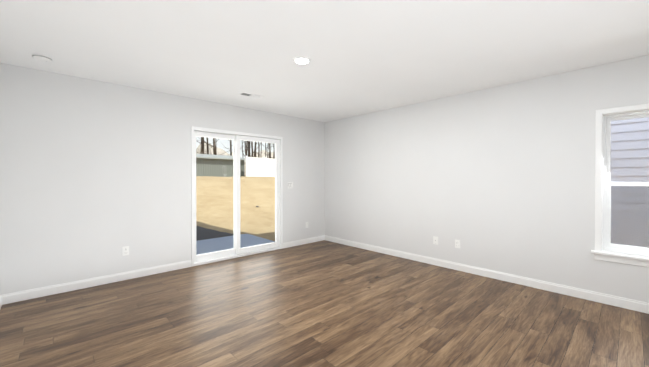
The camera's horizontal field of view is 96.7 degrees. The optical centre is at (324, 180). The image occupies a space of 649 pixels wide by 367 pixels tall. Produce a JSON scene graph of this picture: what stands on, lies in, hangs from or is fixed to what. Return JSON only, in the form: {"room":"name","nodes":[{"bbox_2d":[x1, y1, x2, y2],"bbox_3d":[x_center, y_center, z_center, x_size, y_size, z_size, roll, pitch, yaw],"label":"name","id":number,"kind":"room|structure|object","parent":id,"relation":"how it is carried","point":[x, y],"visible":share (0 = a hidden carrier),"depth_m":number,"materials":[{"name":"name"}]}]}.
{"room":"empty living room","nodes":[
{"label":"empty living room","id":0,"kind":"room"},
{"bbox_2d":[0,63,324,294],"bbox_3d":[-1.685,0.020,4.492,4.790,2.440,0.150,0,1,-43],"label":"wall","id":1,"kind":"structure","parent":0,"point":[95,176],"depth_m":3.49,"materials":[{"name":"grey paint"}]},
{"bbox_2d":[122,246,128,255],"bbox_3d":[-2.499,0.882,3.625,0.070,0.114,0.009,0,1,-43],"label":"electrical outlet","id":2,"kind":"object","parent":1,"relation":"attached to","point":[125,250],"visible":1,"depth_m":3.62,"materials":[{"name":"white plastic"}]},
{"bbox_2d":[1,235,324,304],"bbox_3d":[-1.629,1.190,4.442,4.490,0.100,0.013,0,1,-43],"label":"baseboard","id":3,"kind":"structure","parent":1,"relation":"attached to","point":[50,290],"depth_m":3.45,"materials":[{"name":"white wood"}]},
{"bbox_2d":[191,126,282,266],"bbox_3d":[-1.380,0.224,4.745,1.584,2.028,0.171,0,1,-43],"label":"patio door","id":4,"kind":"structure","parent":1,"relation":"in","point":[236,251],"depth_m":4.69,"materials":[{"name":"white plastic"}]},
{"bbox_2d":[288,182,292,187],"bbox_3d":[-0.634,0.084,5.368,0.116,0.114,0.013,0,1,-43],"label":"switch plate","id":5,"kind":"object","parent":1,"relation":"attached to","point":[290,184],"visible":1,"depth_m":5.37,"materials":[{"name":"white plastic"}]},
{"bbox_2d":[0,240,648,366],"bbox_3d":[0.967,1.312,1.677,4.790,0.100,7.900,0,1,-43],"label":"floor","id":6,"kind":"structure","parent":0,"point":[324,303],"depth_m":2.59,"materials":[{"name":"laminate"}]},
{"bbox_2d":[0,0,648,121],"bbox_3d":[0.967,-1.238,1.657,4.790,0.120,7.900,0,1,-43],"label":"ceiling","id":7,"kind":"structure","parent":0,"point":[367,56],"depth_m":2.51,"materials":[{"name":"white paint"}]},
{"bbox_2d":[32,54,51,61],"bbox_3d":[-2.702,-1.166,2.759,0.136,0.042,0.136,0,1,-43],"label":"smoke detector","id":8,"kind":"object","parent":7,"relation":"attached to","point":[41,57],"visible":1,"depth_m":2.73,"materials":[{"name":"white plastic"}]},
{"bbox_2d":[237,92,263,98],"bbox_3d":[-1.030,-1.190,4.041,0.335,0.013,0.165,0,1,-43],"label":"ceiling vent","id":9,"kind":"object","parent":7,"relation":"in","point":[250,95],"visible":1,"depth_m":4.03,"materials":[{"name":"white metal"}]},
{"bbox_2d":[293,56,310,64],"bbox_3d":[-0.223,-1.183,2.845,0.184,0.008,0.184,0,1,-43],"label":"recessed light","id":10,"kind":"object","parent":7,"relation":"in","point":[301,60],"visible":1,"depth_m":2.83,"materials":[{"name":"white plastic"}]},
{"bbox_2d":[325,55,648,302],"bbox_3d":[2.710,0.030,3.200,0.150,2.440,7.750,0,1,-43],"label":"wall","id":11,"kind":"structure","parent":0,"point":[501,178],"depth_m":3.67,"materials":[{"name":"grey paint"}]},
{"bbox_2d":[433,236,437,244],"bbox_3d":[1.630,0.877,4.236,0.016,0.114,0.070,0,1,-43],"label":"outlet","id":12,"kind":"object","parent":11,"relation":"attached to","point":[435,240],"visible":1,"depth_m":4.24,"materials":[{"name":"white plastic"}]},
{"bbox_2d":[455,240,459,247],"bbox_3d":[1.848,0.879,4.009,0.009,0.114,0.070,0,1,-43],"label":"outlet","id":13,"kind":"object","parent":11,"relation":"attached to","point":[457,243],"visible":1,"depth_m":4.01,"materials":[{"name":"white plastic"}]},
{"bbox_2d":[325,235,648,313],"bbox_3d":[2.604,1.200,3.203,0.013,0.100,7.587,0,1,-43],"label":"baseboard","id":14,"kind":"structure","parent":11,"relation":"attached to","point":[630,304],"depth_m":3.50,"materials":[{"name":"white wood"}]},
{"bbox_2d":[591,103,648,266],"bbox_3d":[3.173,0.044,2.672,0.202,1.540,1.021,0,1,-43],"label":"window","id":15,"kind":"structure","parent":11,"relation":"in","point":[606,249],"depth_m":2.95,"materials":[{"name":"white plastic"}]},
{"label":"outside","id":16,"kind":"structure","parent":0,"visible":0},
{"bbox_2d":[196,142,272,175],"bbox_3d":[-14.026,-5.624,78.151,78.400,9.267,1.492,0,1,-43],"label":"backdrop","id":17,"kind":"structure","parent":16,"point":[221,151],"depth_m":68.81,"materials":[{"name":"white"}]},
{"bbox_2d":[196,176,274,240],"bbox_3d":[-8.515,-0.092,44.269,84.000,2.383,99.500,0,1,-43],"label":"ground","id":18,"kind":"structure","parent":16,"point":[216,194],"depth_m":10.94,"materials":[{"name":"soil"}]},
{"bbox_2d":[196,154,244,176],"bbox_3d":[-14.488,-1.610,30.750,10.440,2.650,6.720,0,1,-43],"label":"shed","id":19,"kind":"object","parent":18,"relation":"on","point":[211,163],"depth_m":29.85,"materials":[{"name":"grey metal"}]},
{"bbox_2d":[196,234,274,254],"bbox_3d":[-2.413,1.353,5.139,3.220,0.165,1.765,0,1,-43],"label":"patio slab","id":20,"kind":"object","parent":18,"relation":"on","point":[203,246],"depth_m":5.82,"materials":[{"name":"concrete"}]},
{"bbox_2d":[197,137,274,175],"bbox_3d":[-15.595,-10.039,50.182,31.338,19.313,21.282,0,1,-43],"label":"trees","id":21,"kind":"object","parent":18,"relation":"on","point":[247,146],"depth_m":51.63,"materials":[{"name":"brown plant"}]},
{"bbox_2d":[245,156,274,176],"bbox_3d":[-1.404,-1.556,37.560,19.380,2.444,0.180,0,1,-43],"label":"fence","id":22,"kind":"object","parent":18,"relation":"on","point":[268,165],"depth_m":32.06,"materials":[{"name":"white plastic"}]},
{"bbox_2d":[610,117,648,247],"bbox_3d":[6.565,-0.440,3.215,0.504,3.620,15.000,0,1,-43],"label":"neighbouring house","id":23,"kind":"structure","parent":18,"relation":"on","point":[623,142],"depth_m":4.63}
]}

